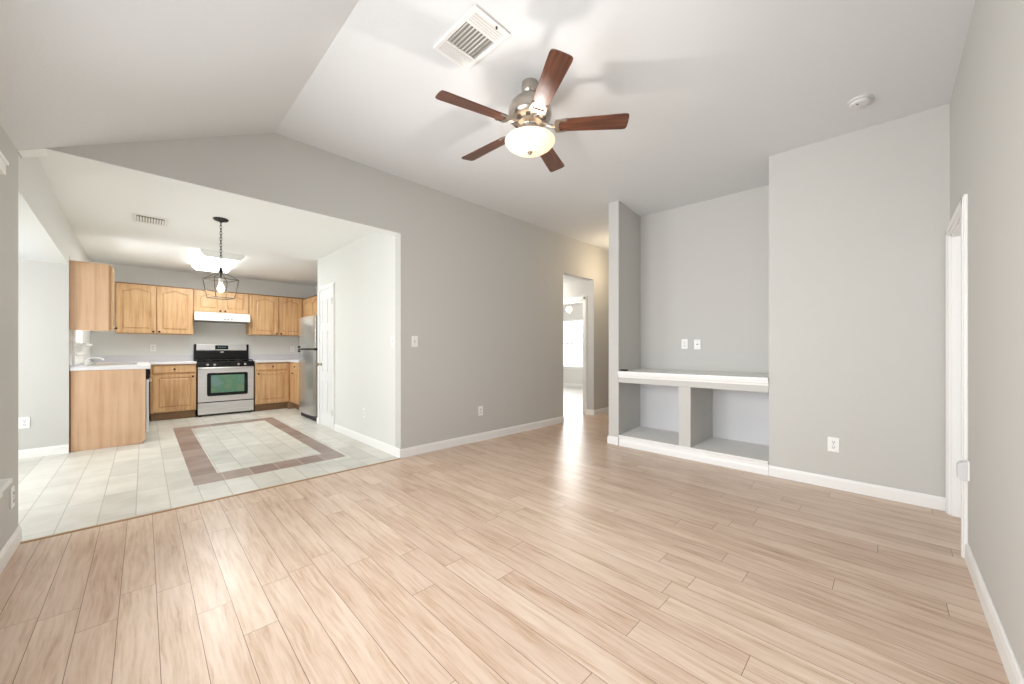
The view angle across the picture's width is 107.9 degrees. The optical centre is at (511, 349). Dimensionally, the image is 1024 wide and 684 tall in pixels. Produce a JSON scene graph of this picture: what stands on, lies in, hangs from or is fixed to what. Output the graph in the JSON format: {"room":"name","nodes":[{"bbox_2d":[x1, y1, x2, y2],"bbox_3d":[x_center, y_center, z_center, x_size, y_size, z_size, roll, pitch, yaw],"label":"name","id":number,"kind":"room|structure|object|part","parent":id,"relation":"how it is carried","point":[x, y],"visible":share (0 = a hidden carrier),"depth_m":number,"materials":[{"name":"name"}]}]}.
{"room":"living room","nodes":[
{"label":"living room","id":0,"kind":"room"},
{"bbox_2d":[0,125,17,550],"bbox_3d":[-1.570,-0.021,0.727,0.120,2.389,4.242,0,0,-45],"label":"wall","id":1,"kind":"structure","parent":0,"point":[8,182],"depth_m":2.11,"materials":[{"name":"grey paint"}]},
{"bbox_2d":[0,151,12,497],"bbox_3d":[-1.724,-0.106,0.929,0.145,1.760,2.885,0,0,-45],"label":"window","id":2,"kind":"structure","parent":1,"relation":"in","point":[4,483],"depth_m":1.91,"materials":[{"name":"white"}]},
{"bbox_3d":[-1.672,-0.949,0.945,0.042,0.075,2.815,0,0,-45],"label":"head casing","id":3,"kind":"part","parent":2,"relation":"part of","materials":[{"name":"white"}]},
{"bbox_3d":[-1.688,0.730,0.964,0.045,0.087,2.885,0,0,-45],"label":"sill","id":4,"kind":"part","parent":2,"relation":"part of","materials":[{"name":"white"}]},
{"bbox_2d":[0,526,21,573],"bbox_3d":[-1.593,1.124,0.845,0.013,0.097,4.042,0,0,-45],"label":"baseboard","id":5,"kind":"structure","parent":1,"relation":"attached to","point":[12,544],"depth_m":2.09,"materials":[{"name":"white"}]},
{"bbox_2d":[10,485,14,508],"bbox_3d":[-2.898,0.854,2.162,0.009,0.122,0.076,0,0,-45],"label":"wall outlet","id":6,"kind":"object","parent":1,"relation":"attached to","point":[12,489],"visible":1,"depth_m":2.15,"materials":[{"name":"white plastic"}]},
{"bbox_2d":[18,154,68,263],"bbox_3d":[-4.078,-1.206,3.219,2.831,0.460,0.120,0,0,44],"label":"trim","id":7,"kind":"structure","parent":1,"relation":"attached to","point":[41,215],"depth_m":3.00,"materials":[{"name":"white paint"}]},
{"bbox_2d":[18,223,50,261],"bbox_3d":[-4.818,-1.028,2.557,1.945,0.098,2.728,0,0,-45],"label":"ceiling","id":8,"kind":"structure","parent":0,"point":[28,249],"depth_m":3.63,"materials":[{"name":"white paint"}]},
{"bbox_2d":[18,256,69,449],"bbox_3d":[-5.802,0.049,3.587,1.994,2.250,0.120,0,0,-45],"label":"wall","id":9,"kind":"structure","parent":0,"point":[43,287],"depth_m":4.11,"materials":[{"name":"grey paint"}]},
{"bbox_2d":[19,417,29,428],"bbox_3d":[-5.269,0.786,4.023,0.076,0.122,0.009,0,0,-45],"label":"wall outlet","id":10,"kind":"object","parent":9,"relation":"attached to","point":[24,422],"visible":1,"depth_m":4.02,"materials":[{"name":"white plastic"}]},
{"bbox_2d":[18,444,68,458],"bbox_3d":[-5.702,1.124,3.592,1.844,0.097,0.013,0,0,-45],"label":"baseboard","id":11,"kind":"structure","parent":9,"relation":"attached to","point":[61,449],"depth_m":4.11,"materials":[{"name":"white"}]},
{"bbox_2d":[69,225,90,364],"bbox_3d":[-5.978,-0.132,5.097,0.120,2.610,2.514,0,0,-45],"label":"wall","id":12,"kind":"structure","parent":0,"point":[76,251],"depth_m":4.94,"materials":[{"name":"white paint"}]},
{"bbox_2d":[72,330,92,364],"bbox_3d":[-5.522,-0.433,4.728,0.210,1.213,0.830,0,0,-45],"label":"window","id":13,"kind":"structure","parent":12,"relation":"in","point":[77,348],"depth_m":4.54,"materials":[{"name":"white"}]},
{"bbox_3d":[-5.512,-0.433,4.739,0.040,1.213,0.810,0,0,-45],"label":"casing","id":14,"kind":"part","parent":13,"relation":"part of","materials":[{"name":"white"}]},
{"bbox_3d":[-5.505,-0.068,4.746,0.160,0.029,0.830,0,0,-45],"label":"sill","id":15,"kind":"part","parent":13,"relation":"part of","materials":[{"name":"white"}]},
{"bbox_2d":[70,260,117,330],"bbox_3d":[-5.079,-0.633,4.537,0.367,0.797,0.375,0,0,-45],"label":"upper cabinet","id":16,"kind":"object","parent":12,"relation":"attached to","point":[91,284],"visible":0.96,"depth_m":4.39,"materials":[{"name":"brown wood"}]},
{"bbox_3d":[-4.979,-0.633,4.639,0.020,0.766,0.351,0,0,-45],"label":"door","id":17,"kind":"part","parent":16,"relation":"part of","materials":[{"name":"brown wood"}]},
{"bbox_2d":[91,261,314,416],"bbox_3d":[-5.720,-0.132,7.205,3.800,2.610,0.120,0,0,-45],"label":"wall","id":18,"kind":"structure","parent":0,"point":[105,343],"depth_m":6.92,"materials":[{"name":"white paint"}]},
{"bbox_2d":[150,344,155,350],"bbox_3d":[-6.303,-0.036,6.537,0.076,0.122,0.009,0,0,-45],"label":"wall outlet","id":19,"kind":"object","parent":18,"relation":"attached to","point":[152,346],"visible":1,"depth_m":6.54,"materials":[{"name":"white plastic"}]},
{"bbox_2d":[115,281,192,334],"bbox_3d":[-6.143,-0.690,6.430,0.958,0.826,0.381,0,0,-45],"label":"upper cabinet","id":20,"kind":"object","parent":18,"relation":"attached to","point":[139,308],"visible":1,"depth_m":6.29,"materials":[{"name":"brown wood"}]},
{"bbox_3d":[-6.206,-0.682,6.156,0.460,0.788,0.020,0,0,-45],"label":"door","id":21,"kind":"part","parent":20,"relation":"part of","materials":[{"name":"brown wood"}]},
{"bbox_3d":[-5.869,-0.682,6.489,0.459,0.788,0.020,0,0,-45],"label":"door","id":22,"kind":"part","parent":20,"relation":"part of","materials":[{"name":"brown wood"}]},
{"bbox_2d":[193,289,248,314],"bbox_3d":[-5.509,-0.892,7.057,0.818,0.408,0.381,0,0,-45],"label":"upper cabinet","id":23,"kind":"object","parent":18,"relation":"attached to","point":[240,304],"visible":0.86,"depth_m":6.92,"materials":[{"name":"brown wood"}]},
{"bbox_3d":[-5.545,-0.885,6.810,0.387,0.370,0.020,0,0,-45],"label":"door","id":24,"kind":"part","parent":23,"relation":"part of","materials":[{"name":"brown wood"}]},
{"bbox_3d":[-5.261,-0.885,7.091,0.385,0.370,0.020,0,0,-45],"label":"door","id":25,"kind":"part","parent":23,"relation":"part of","materials":[{"name":"brown wood"}]},
{"bbox_2d":[193,312,249,323],"bbox_3d":[-5.471,-0.602,7.019,0.812,0.160,0.490,0,0,-45],"label":"range hood","id":26,"kind":"object","parent":18,"relation":"attached to","point":[211,317],"visible":0.89,"depth_m":6.84,"materials":[{"name":"white metal"}]},
{"bbox_2d":[249,354,298,359],"bbox_3d":[-4.315,0.145,7.383,1.247,0.107,1.597,0,0,-45],"label":"backsplash","id":27,"kind":"structure","parent":18,"relation":"attached to","point":[256,356],"depth_m":7.79,"materials":[{"name":"grey"}]},
{"bbox_2d":[246,294,302,335],"bbox_3d":[-4.876,-0.699,7.684,0.955,0.800,0.381,0,0,-45],"label":"upper cabinet","id":28,"kind":"object","parent":18,"relation":"attached to","point":[270,315],"visible":0.98,"depth_m":7.54,"materials":[{"name":"brown wood"}]},
{"bbox_3d":[-4.918,-0.692,7.429,0.437,0.762,0.020,0,0,-45],"label":"door","id":29,"kind":"part","parent":28,"relation":"part of","materials":[{"name":"brown wood"}]},
{"bbox_3d":[-4.600,-0.692,7.744,0.418,0.762,0.020,0,0,-45],"label":"door","id":30,"kind":"part","parent":28,"relation":"part of","materials":[{"name":"brown wood"}]},
{"bbox_2d":[38,156,373,285],"bbox_3d":[-3.846,-1.486,5.438,3.620,0.100,5.458,0,0,-45],"label":"ceiling","id":31,"kind":"structure","parent":0,"point":[98,204],"depth_m":4.40,"materials":[{"name":"white paint"}]},
{"bbox_2d":[132,213,168,226],"bbox_3d":[-3.985,-1.431,4.107,0.284,0.010,0.335,0,0,-45],"label":"ceiling vent","id":32,"kind":"object","parent":31,"relation":"in","point":[136,217],"visible":1,"depth_m":4.09,"materials":[{"name":"grey metal"}]},
{"bbox_2d":[191,249,244,273],"bbox_3d":[-4.716,-1.390,5.948,0.522,0.091,1.350,0,0,-45],"label":"ceiling light","id":33,"kind":"object","parent":31,"relation":"attached to","point":[206,260],"visible":1,"depth_m":5.69,"materials":[{"name":"white"}]},
{"bbox_2d":[202,217,238,299],"bbox_3d":[-3.191,-1.000,4.082,0.243,0.872,0.243,0,0,27],"label":"pendant lantern","id":34,"kind":"object","parent":31,"relation":"hanging from","point":[220,288],"visible":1,"depth_m":4.07,"materials":[{"name":"grey metal"}]},
{"bbox_3d":[-3.191,-1.149,4.082,0.019,0.513,0.019,0,0,-16],"label":"chain","id":35,"kind":"part","parent":34,"relation":"part of","materials":[{"name":"grey metal"}]},
{"bbox_3d":[-3.191,-0.684,4.082,0.066,0.109,0.066,0,0,-45],"label":"bulb","id":36,"kind":"part","parent":34,"relation":"part of","materials":[{"name":"beige glass"}]},
{"bbox_2d":[18,133,608,448],"bbox_3d":[-0.071,-0.452,5.249,8.720,3.250,0.120,0,0,-45],"label":"wall","id":37,"kind":"structure","parent":0,"point":[480,288],"depth_m":4.46,"materials":[{"name":"grey paint"}]},
{"bbox_2d":[18,148,400,235],"bbox_3d":[-2.149,-1.239,3.196,2.526,0.054,0.121,0,0,-45],"label":"trim","id":38,"kind":"structure","parent":37,"relation":"attached to","point":[30,152],"depth_m":2.83,"materials":[{"name":"white paint"}]},
{"bbox_2d":[20,458,400,543],"bbox_3d":[-2.098,1.171,3.142,2.500,0.006,0.038,0,0,-45],"label":"trim","id":39,"kind":"structure","parent":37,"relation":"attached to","point":[139,516],"depth_m":2.78,"materials":[{"name":"beige wood"}]},
{"bbox_2d":[412,336,417,346],"bbox_3d":[-1.081,-0.097,4.151,0.076,0.122,0.020,0,0,-45],"label":"light switch","id":40,"kind":"object","parent":37,"relation":"attached to","point":[414,338],"visible":1,"depth_m":4.15,"materials":[{"name":"white plastic"}]},
{"bbox_2d":[478,406,482,415],"bbox_3d":[-0.406,0.788,4.826,0.076,0.122,0.009,0,0,-45],"label":"wall outlet","id":41,"kind":"object","parent":37,"relation":"attached to","point":[480,408],"visible":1,"depth_m":4.82,"materials":[{"name":"white plastic"}]},
{"bbox_2d":[400,416,563,457],"bbox_3d":[-0.187,1.124,5.041,2.886,0.097,0.013,0,0,-45],"label":"baseboard","id":42,"kind":"structure","parent":37,"relation":"attached to","point":[411,451],"depth_m":4.74,"materials":[{"name":"white wood"}]},
{"bbox_2d":[594,407,608,414],"bbox_3d":[2.220,1.124,7.422,2.105,0.097,0.013,0,0,-45],"label":"baseboard","id":43,"kind":"structure","parent":37,"relation":"attached to","point":[602,410],"depth_m":6.84,"materials":[{"name":"white wood"}]},
{"bbox_2d":[318,231,394,446],"bbox_3d":[-1.879,-0.132,5.372,0.918,2.610,2.598,0,0,-45],"label":"wall","id":44,"kind":"structure","parent":0,"point":[362,271],"depth_m":4.66,"materials":[{"name":"white paint"}]},
{"bbox_2d":[317,288,331,427],"bbox_3d":[-2.836,0.122,5.651,0.092,2.063,0.543,0,0,-45],"label":"door","id":45,"kind":"structure","parent":44,"relation":"in","point":[325,364],"depth_m":5.65,"materials":[{"name":"white wood"}]},
{"bbox_2d":[318,282,334,429],"bbox_3d":[-2.814,0.092,5.677,0.062,2.163,0.690,0,0,-45],"label":"door frame","id":46,"kind":"structure","parent":44,"relation":"in","point":[331,285],"depth_m":5.44,"materials":[{"name":"white"}]},
{"bbox_2d":[334,424,399,457],"bbox_3d":[-1.896,1.124,4.726,0.013,0.097,1.943,0,0,-45],"label":"baseboard","id":47,"kind":"structure","parent":44,"relation":"attached to","point":[384,447],"depth_m":4.57,"materials":[{"name":"white"}]},
{"bbox_2d":[391,336,394,346],"bbox_3d":[-1.337,-0.097,4.156,0.020,0.122,0.076,0,0,-45],"label":"light switch","id":48,"kind":"object","parent":44,"relation":"attached to","point":[392,337],"visible":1,"depth_m":4.15,"materials":[{"name":"white plastic"}]},
{"bbox_2d":[0,0,974,250],"bbox_3d":[1.455,-1.521,3.719,8.700,0.941,4.242,0,0,-45],"label":"ceiling","id":49,"kind":"structure","parent":0,"point":[710,90],"depth_m":2.36,"materials":[{"name":"white paint"}]},
{"bbox_2d":[433,5,510,70],"bbox_3d":[-0.243,-1.816,2.200,0.264,0.034,0.410,0,0,-45],"label":"ceiling vent","id":50,"kind":"object","parent":49,"relation":"in","point":[476,30],"visible":1,"depth_m":2.18,"materials":[{"name":"grey metal"}]},
{"bbox_2d":[435,49,628,171],"bbox_3d":[0.089,-1.583,2.576,1.273,0.491,1.238,0,0,-45],"label":"ceiling fan","id":51,"kind":"object","parent":49,"relation":"hanging from","point":[530,110],"visible":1,"depth_m":2.46,"materials":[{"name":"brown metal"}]},
{"bbox_3d":[-0.238,-1.530,2.353,0.490,0.033,0.130,0,0,-32],"label":"blade","id":52,"kind":"part","parent":51,"relation":"part of","materials":[{"name":"brown wood"}]},
{"bbox_3d":[-0.190,-1.530,2.825,0.490,0.033,0.130,0,0,44],"label":"blade","id":53,"kind":"part","parent":51,"relation":"part of","materials":[{"name":"brown wood"}]},
{"bbox_3d":[0.123,-1.398,2.555,0.344,0.077,0.344,0,0,-45],"label":"lamp shade","id":54,"kind":"part","parent":51,"relation":"part of","materials":[{"name":"beige glass"}]},
{"bbox_3d":[0.283,-1.530,2.936,0.130,0.033,0.490,0,0,26],"label":"blade","id":55,"kind":"part","parent":51,"relation":"part of","materials":[{"name":"brown wood"}]},
{"bbox_3d":[0.203,-1.530,2.149,0.130,0.033,0.490,0,0,-14],"label":"blade","id":56,"kind":"part","parent":51,"relation":"part of","materials":[{"name":"brown wood"}]},
{"bbox_3d":[0.535,-1.530,2.520,0.490,0.033,0.130,0,0,8],"label":"blade","id":57,"kind":"part","parent":51,"relation":"part of","materials":[{"name":"brown wood"}]},
{"bbox_2d":[847,94,872,109],"bbox_3d":[2.499,-1.776,2.678,0.140,0.042,0.140,0,0,-45],"label":"smoke detector","id":58,"kind":"object","parent":49,"relation":"attached to","point":[860,101],"visible":1,"depth_m":2.65,"materials":[{"name":"white plastic"}]},
{"bbox_2d":[0,387,1009,683],"bbox_3d":[-0.535,1.222,5.660,12.400,0.102,9.800,0,0,-45],"label":"floor","id":59,"kind":"structure","parent":0,"point":[560,553],"depth_m":1.98,"materials":[{"name":"brown wood"}]},
{"bbox_2d":[69,369,145,451],"bbox_3d":[-4.849,0.706,4.487,0.621,0.933,0.024,0,0,-45],"label":"end panel","id":60,"kind":"object","parent":59,"relation":"on","point":[107,408],"visible":1,"depth_m":4.46,"materials":[{"name":"brown wood"}]},
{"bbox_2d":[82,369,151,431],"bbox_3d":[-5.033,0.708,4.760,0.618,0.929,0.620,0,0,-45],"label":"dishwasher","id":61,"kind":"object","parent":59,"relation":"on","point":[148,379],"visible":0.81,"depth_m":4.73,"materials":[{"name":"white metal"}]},
{"bbox_3d":[-4.845,0.709,4.947,0.027,0.670,0.612,0,0,-45],"label":"door","id":62,"kind":"part","parent":61,"relation":"part of","materials":[{"name":"metal"}]},
{"bbox_3d":[-4.844,0.308,4.948,0.029,0.120,0.612,0,0,-45],"label":"control panel","id":63,"kind":"part","parent":61,"relation":"part of","materials":[{"name":"black plastic"}]},
{"bbox_2d":[150,364,195,420],"bbox_3d":[-5.896,0.706,6.479,0.572,0.933,0.657,0,0,-45],"label":"base cabinet","id":64,"kind":"object","parent":59,"relation":"on","point":[172,386],"visible":0.98,"depth_m":6.26,"materials":[{"name":"brown wood"}]},
{"bbox_3d":[-5.689,0.323,6.278,0.528,0.132,0.020,0,0,-45],"label":"drawer","id":65,"kind":"part","parent":64,"relation":"part of","materials":[{"name":"brown wood"}]},
{"bbox_3d":[-5.689,0.721,6.278,0.528,0.605,0.020,0,0,-45],"label":"door","id":66,"kind":"part","parent":64,"relation":"part of","materials":[{"name":"brown wood"}]},
{"bbox_2d":[194,344,253,416],"bbox_3d":[-5.371,0.530,6.960,0.836,1.284,0.669,0,0,-45],"label":"gas range","id":67,"kind":"object","parent":59,"relation":"on","point":[224,379],"visible":0.95,"depth_m":6.82,"materials":[{"name":"silver metal"}]},
{"bbox_3d":[-5.582,-0.049,7.174,0.766,0.115,0.048,0,0,-45],"label":"backguard panel","id":68,"kind":"part","parent":67,"relation":"part of","materials":[{"name":"metal"}]},
{"bbox_3d":[-5.213,0.255,6.801,0.836,0.093,0.098,0,0,-45],"label":"control panel","id":69,"kind":"part","parent":67,"relation":"part of","materials":[{"name":"black metal"}]},
{"bbox_3d":[-5.187,0.612,6.775,0.812,0.613,0.029,0,0,-45],"label":"oven door","id":70,"kind":"part","parent":67,"relation":"part of","materials":[{"name":"metal"}]},
{"bbox_3d":[-5.188,1.037,6.776,0.812,0.203,0.027,0,0,-45],"label":"drawer","id":71,"kind":"part","parent":67,"relation":"part of","materials":[{"name":"metal"}]},
{"bbox_2d":[254,362,294,410],"bbox_3d":[-4.843,0.706,7.503,0.655,0.933,0.681,0,0,-45],"label":"base cabinet","id":72,"kind":"object","parent":59,"relation":"on","point":[271,379],"visible":0.89,"depth_m":7.27,"materials":[{"name":"brown wood"}]},
{"bbox_3d":[-4.678,0.323,7.278,0.535,0.132,0.020,0,0,-45],"label":"drawer","id":73,"kind":"part","parent":72,"relation":"part of","materials":[{"name":"brown wood"}]},
{"bbox_3d":[-4.678,0.721,7.278,0.535,0.605,0.020,0,0,-45],"label":"door","id":74,"kind":"part","parent":72,"relation":"part of","materials":[{"name":"brown wood"}]},
{"bbox_2d":[290,362,298,409],"bbox_3d":[-3.915,0.706,7.352,0.691,0.933,0.990,0,0,-45],"label":"base cabinet","id":75,"kind":"object","parent":59,"relation":"on","point":[294,367],"visible":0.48,"depth_m":7.20,"materials":[{"name":"brown wood"}]},
{"bbox_2d":[249,354,298,362],"bbox_3d":[-4.315,0.165,7.383,1.247,0.146,1.597,0,0,-45],"label":"countertop","id":76,"kind":"structure","parent":75,"relation":"on","point":[257,358],"depth_m":7.72,"materials":[{"name":"white laminate"}]},
{"bbox_3d":[-4.153,0.721,7.158,0.020,0.605,0.330,0,0,-45],"label":"door","id":77,"kind":"part","parent":75,"relation":"part of","materials":[{"name":"brown wood"}]},
{"bbox_3d":[-4.153,0.323,7.158,0.020,0.132,0.330,0,0,-45],"label":"drawer","id":78,"kind":"part","parent":75,"relation":"part of","materials":[{"name":"brown wood"}]},
{"bbox_3d":[-3.910,0.721,6.913,0.020,0.605,0.320,0,0,-45],"label":"door","id":79,"kind":"part","parent":75,"relation":"part of","materials":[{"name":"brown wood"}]},
{"bbox_2d":[298,315,317,421],"bbox_3d":[-3.266,0.303,6.615,0.760,1.739,0.900,0,0,-45],"label":"refrigerator","id":80,"kind":"object","parent":59,"relation":"on","point":[308,325],"visible":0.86,"depth_m":6.21,"materials":[{"name":"grey metal"}]},
{"bbox_3d":[-3.510,0.542,6.373,0.072,1.082,0.900,0,0,-45],"label":"fridge door","id":81,"kind":"part","parent":80,"relation":"part of","materials":[{"name":"metal"}]},
{"bbox_3d":[-3.510,-0.296,6.373,0.072,0.540,0.900,0,0,-45],"label":"freezer door","id":82,"kind":"part","parent":80,"relation":"part of","materials":[{"name":"metal"}]},
{"bbox_2d":[618,369,768,475],"bbox_3d":[2.080,0.716,4.307,0.751,0.914,1.621,0,0,-45],"label":"shelf","id":83,"kind":"object","parent":59,"relation":"on","point":[709,417],"visible":0.87,"depth_m":4.20,"materials":[{"name":"white"}]},
{"bbox_3d":[1.850,0.312,4.028,0.020,0.047,1.547,0,0,-45],"label":"ledge molding","id":84,"kind":"part","parent":83,"relation":"part of","materials":[{"name":"white"}]},
{"bbox_3d":[1.855,1.106,4.025,0.022,0.133,1.537,0,0,-45],"label":"molding","id":85,"kind":"part","parent":83,"relation":"part of","materials":[{"name":"white"}]},
{"bbox_3d":[1.893,0.344,4.070,0.099,0.110,1.547,0,0,-45],"label":"apron rail","id":86,"kind":"part","parent":83,"relation":"part of","materials":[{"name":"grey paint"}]},
{"bbox_3d":[-5.697,0.706,5.412,0.631,0.933,1.228,0,0,-45],"label":"base cabinet","id":87,"kind":"object","parent":59,"relation":"on","visible":0},
{"bbox_2d":[69,355,196,370],"bbox_3d":[-5.492,0.165,5.586,1.258,0.146,2.503,0,0,-45],"label":"countertop","id":88,"kind":"structure","parent":87,"relation":"on","point":[143,361],"depth_m":6.18,"materials":[{"name":"white laminate"}]},
{"bbox_2d":[82,357,103,364],"bbox_3d":[-5.703,0.145,5.077,0.200,0.105,0.247,0,0,-45],"label":"faucet","id":89,"kind":"object","parent":88,"relation":"on","point":[85,362],"visible":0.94,"depth_m":5.04,"materials":[{"name":"white metal"}]},
{"bbox_3d":[-5.696,0.123,5.083,0.180,0.060,0.022,0,0,-45],"label":"spout","id":90,"kind":"part","parent":89,"relation":"part of","materials":[{"name":"white metal"}]},
{"bbox_2d":[86,363,136,365],"bbox_3d":[-5.568,0.282,5.210,0.454,0.183,0.850,0,0,-45],"label":"sink","id":91,"kind":"object","parent":88,"relation":"in","point":[92,363],"visible":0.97,"depth_m":5.13,"materials":[{"name":"silver metal"}]},
{"bbox_2d":[563,302,582,383],"bbox_3d":[2.353,-0.277,11.287,0.120,2.900,5.058,0,0,-45],"label":"wall","id":92,"kind":"structure","parent":0,"point":[569,376],"depth_m":11.64,"materials":[{"name":"white paint"}]},
{"bbox_2d":[563,319,582,369],"bbox_3d":[1.882,-0.168,11.707,0.160,1.563,2.320,0,0,-45],"label":"window","id":93,"kind":"structure","parent":92,"relation":"in","point":[571,367],"depth_m":11.72,"materials":[{"name":"white"}]},
{"bbox_3d":[1.864,0.568,11.689,0.110,0.091,2.320,0,0,-45],"label":"sill","id":94,"kind":"part","parent":93,"relation":"part of","materials":[{"name":"white"}]},
{"bbox_2d":[563,383,582,387],"bbox_3d":[2.319,1.113,11.226,0.013,0.119,4.858,0,0,-45],"label":"baseboard","id":95,"kind":"structure","parent":92,"relation":"attached to","point":[564,384],"depth_m":11.62,"materials":[{"name":"white wood"}]},
{"bbox_2d":[563,275,582,282],"bbox_3d":[0.476,-1.347,6.970,1.010,0.100,1.558,0,0,-45],"label":"ceiling","id":96,"kind":"structure","parent":0,"point":[565,278],"depth_m":6.85,"materials":[{"name":"white paint"}]},
{"bbox_2d":[563,280,587,408],"bbox_3d":[0.878,-0.277,7.368,0.120,2.900,1.558,0,0,-45],"label":"wall","id":97,"kind":"structure","parent":0,"point":[578,288],"depth_m":6.92,"materials":[{"name":"grey paint"}]},
{"bbox_2d":[563,296,586,413],"bbox_3d":[1.052,0.092,7.176,0.142,2.163,0.985,0,0,-45],"label":"doorway","id":98,"kind":"structure","parent":97,"relation":"in","point":[583,299],"depth_m":6.80,"materials":[{"name":"white"}]},
{"bbox_2d":[586,409,593,414],"bbox_3d":[1.411,1.124,6.734,0.013,0.097,0.148,0,0,-45],"label":"baseboard","id":99,"kind":"structure","parent":97,"relation":"attached to","point":[588,411],"depth_m":6.73,"materials":[{"name":"white wood"}]},
{"bbox_2d":[609,104,949,496],"bbox_3d":[2.515,-0.356,3.973,0.847,3.060,2.978,0,0,-45],"label":"wall","id":100,"kind":"structure","parent":0,"point":[826,279],"depth_m":3.22,"materials":[{"name":"grey paint"}]},
{"bbox_2d":[607,435,618,444],"bbox_3d":[1.255,1.124,4.635,0.013,0.097,0.149,0,0,-45],"label":"baseboard","id":101,"kind":"structure","parent":100,"relation":"attached to","point":[610,439],"depth_m":4.63,"materials":[{"name":"white"}]},
{"bbox_2d":[682,339,687,348],"bbox_3d":[2.190,-0.076,4.726,0.009,0.122,0.076,0,0,-45],"label":"wall outlet","id":102,"kind":"object","parent":100,"relation":"attached to","point":[684,341],"visible":1,"depth_m":4.72,"materials":[{"name":"white plastic"}]},
{"bbox_2d":[694,339,700,348],"bbox_3d":[2.294,-0.070,4.614,0.018,0.122,0.076,0,0,-45],"label":"wall jack","id":103,"kind":"object","parent":100,"relation":"attached to","point":[697,343],"visible":1,"depth_m":4.62,"materials":[{"name":"white plastic"}]},
{"bbox_2d":[828,437,838,451],"bbox_3d":[2.722,0.800,3.154,0.009,0.122,0.076,0,0,-45],"label":"wall outlet","id":104,"kind":"object","parent":100,"relation":"attached to","point":[833,443],"visible":1,"depth_m":3.15,"materials":[{"name":"white plastic"}]},
{"bbox_2d":[769,465,945,510],"bbox_3d":[2.785,1.124,3.088,0.013,0.097,1.100,0,0,-45],"label":"baseboard","id":105,"kind":"structure","parent":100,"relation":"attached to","point":[894,494],"depth_m":3.02,"materials":[{"name":"white"}]},
{"bbox_2d":[950,0,1023,676],"bbox_3d":[1.539,-0.307,0.999,4.923,2.960,0.120,0,0,-45],"label":"wall","id":106,"kind":"structure","parent":0,"point":[987,101],"depth_m":1.56,"materials":[{"name":"grey paint"}]},
{"bbox_2d":[946,194,967,557],"bbox_3d":[2.888,0.148,2.348,0.864,2.050,0.142,0,0,-45],"label":"door","id":107,"kind":"structure","parent":106,"relation":"in","point":[956,238],"depth_m":2.61,"materials":[{"name":"white wood"}]},
{"bbox_2d":[956,459,969,480],"bbox_3d":[2.506,0.664,2.070,0.068,0.106,0.044,0,0,-45],"label":"outlet cover","id":108,"kind":"object","parent":106,"relation":"attached to","point":[962,467],"visible":1,"depth_m":2.05,"materials":[{"name":"white plastic"}]},
{"bbox_3d":[2.518,0.664,2.057,0.068,0.106,0.008,0,0,-45],"label":"plate","id":109,"kind":"part","parent":108,"relation":"part of","materials":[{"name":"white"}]},
{"bbox_2d":[964,542,1023,683],"bbox_3d":[1.990,1.124,1.538,1.553,0.097,0.013,0,0,-45],"label":"baseboard","id":110,"kind":"structure","parent":106,"relation":"attached to","point":[1014,674],"depth_m":1.51,"materials":[{"name":"white wood"}]},
{"bbox_3d":[-3.461,-0.131,7.495,0.120,2.610,2.645,0,0,-45],"label":"wall","id":111,"kind":"structure","parent":0,"visible":0},
{"bbox_2d":[303,294,317,316],"bbox_3d":[-3.918,-0.690,7.597,0.379,0.782,1.190,0,0,-45],"label":"upper cabinet","id":112,"kind":"object","parent":111,"relation":"attached to","point":[310,304],"visible":0.28,"depth_m":7.53,"materials":[{"name":"brown wood"}]},
{"bbox_3d":[-4.229,-0.682,7.698,0.020,0.744,0.550,0,0,-45],"label":"door","id":113,"kind":"part","parent":112,"relation":"part of","materials":[{"name":"brown wood"}]},
{"bbox_3d":[-3.824,-0.682,7.290,0.020,0.744,0.560,0,0,-45],"label":"door","id":114,"kind":"part","parent":112,"relation":"part of","materials":[{"name":"brown wood"}]},
{"bbox_3d":[1.000,-1.676,9.950,3.925,0.100,5.058,0,0,-45],"label":"ceiling","id":115,"kind":"structure","parent":0,"visible":0},
{"bbox_2d":[566,305,571,311],"bbox_3d":[1.415,-1.281,9.234,0.149,0.689,0.149,0,0,-45],"label":"globe pendant","id":116,"kind":"object","parent":115,"relation":"hanging from","point":[569,308],"visible":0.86,"depth_m":9.19,"materials":[{"name":"white glass"}]},
{"label":"outside","id":117,"kind":"structure","parent":0,"visible":0},
{"bbox_2d":[563,321,582,353],"bbox_3d":[3.562,-0.565,15.600,2.988,3.877,3.365,0,0,-45],"label":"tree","id":118,"kind":"object","parent":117,"point":[579,335],"visible":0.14,"depth_m":15.75,"materials":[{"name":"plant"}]}
]}

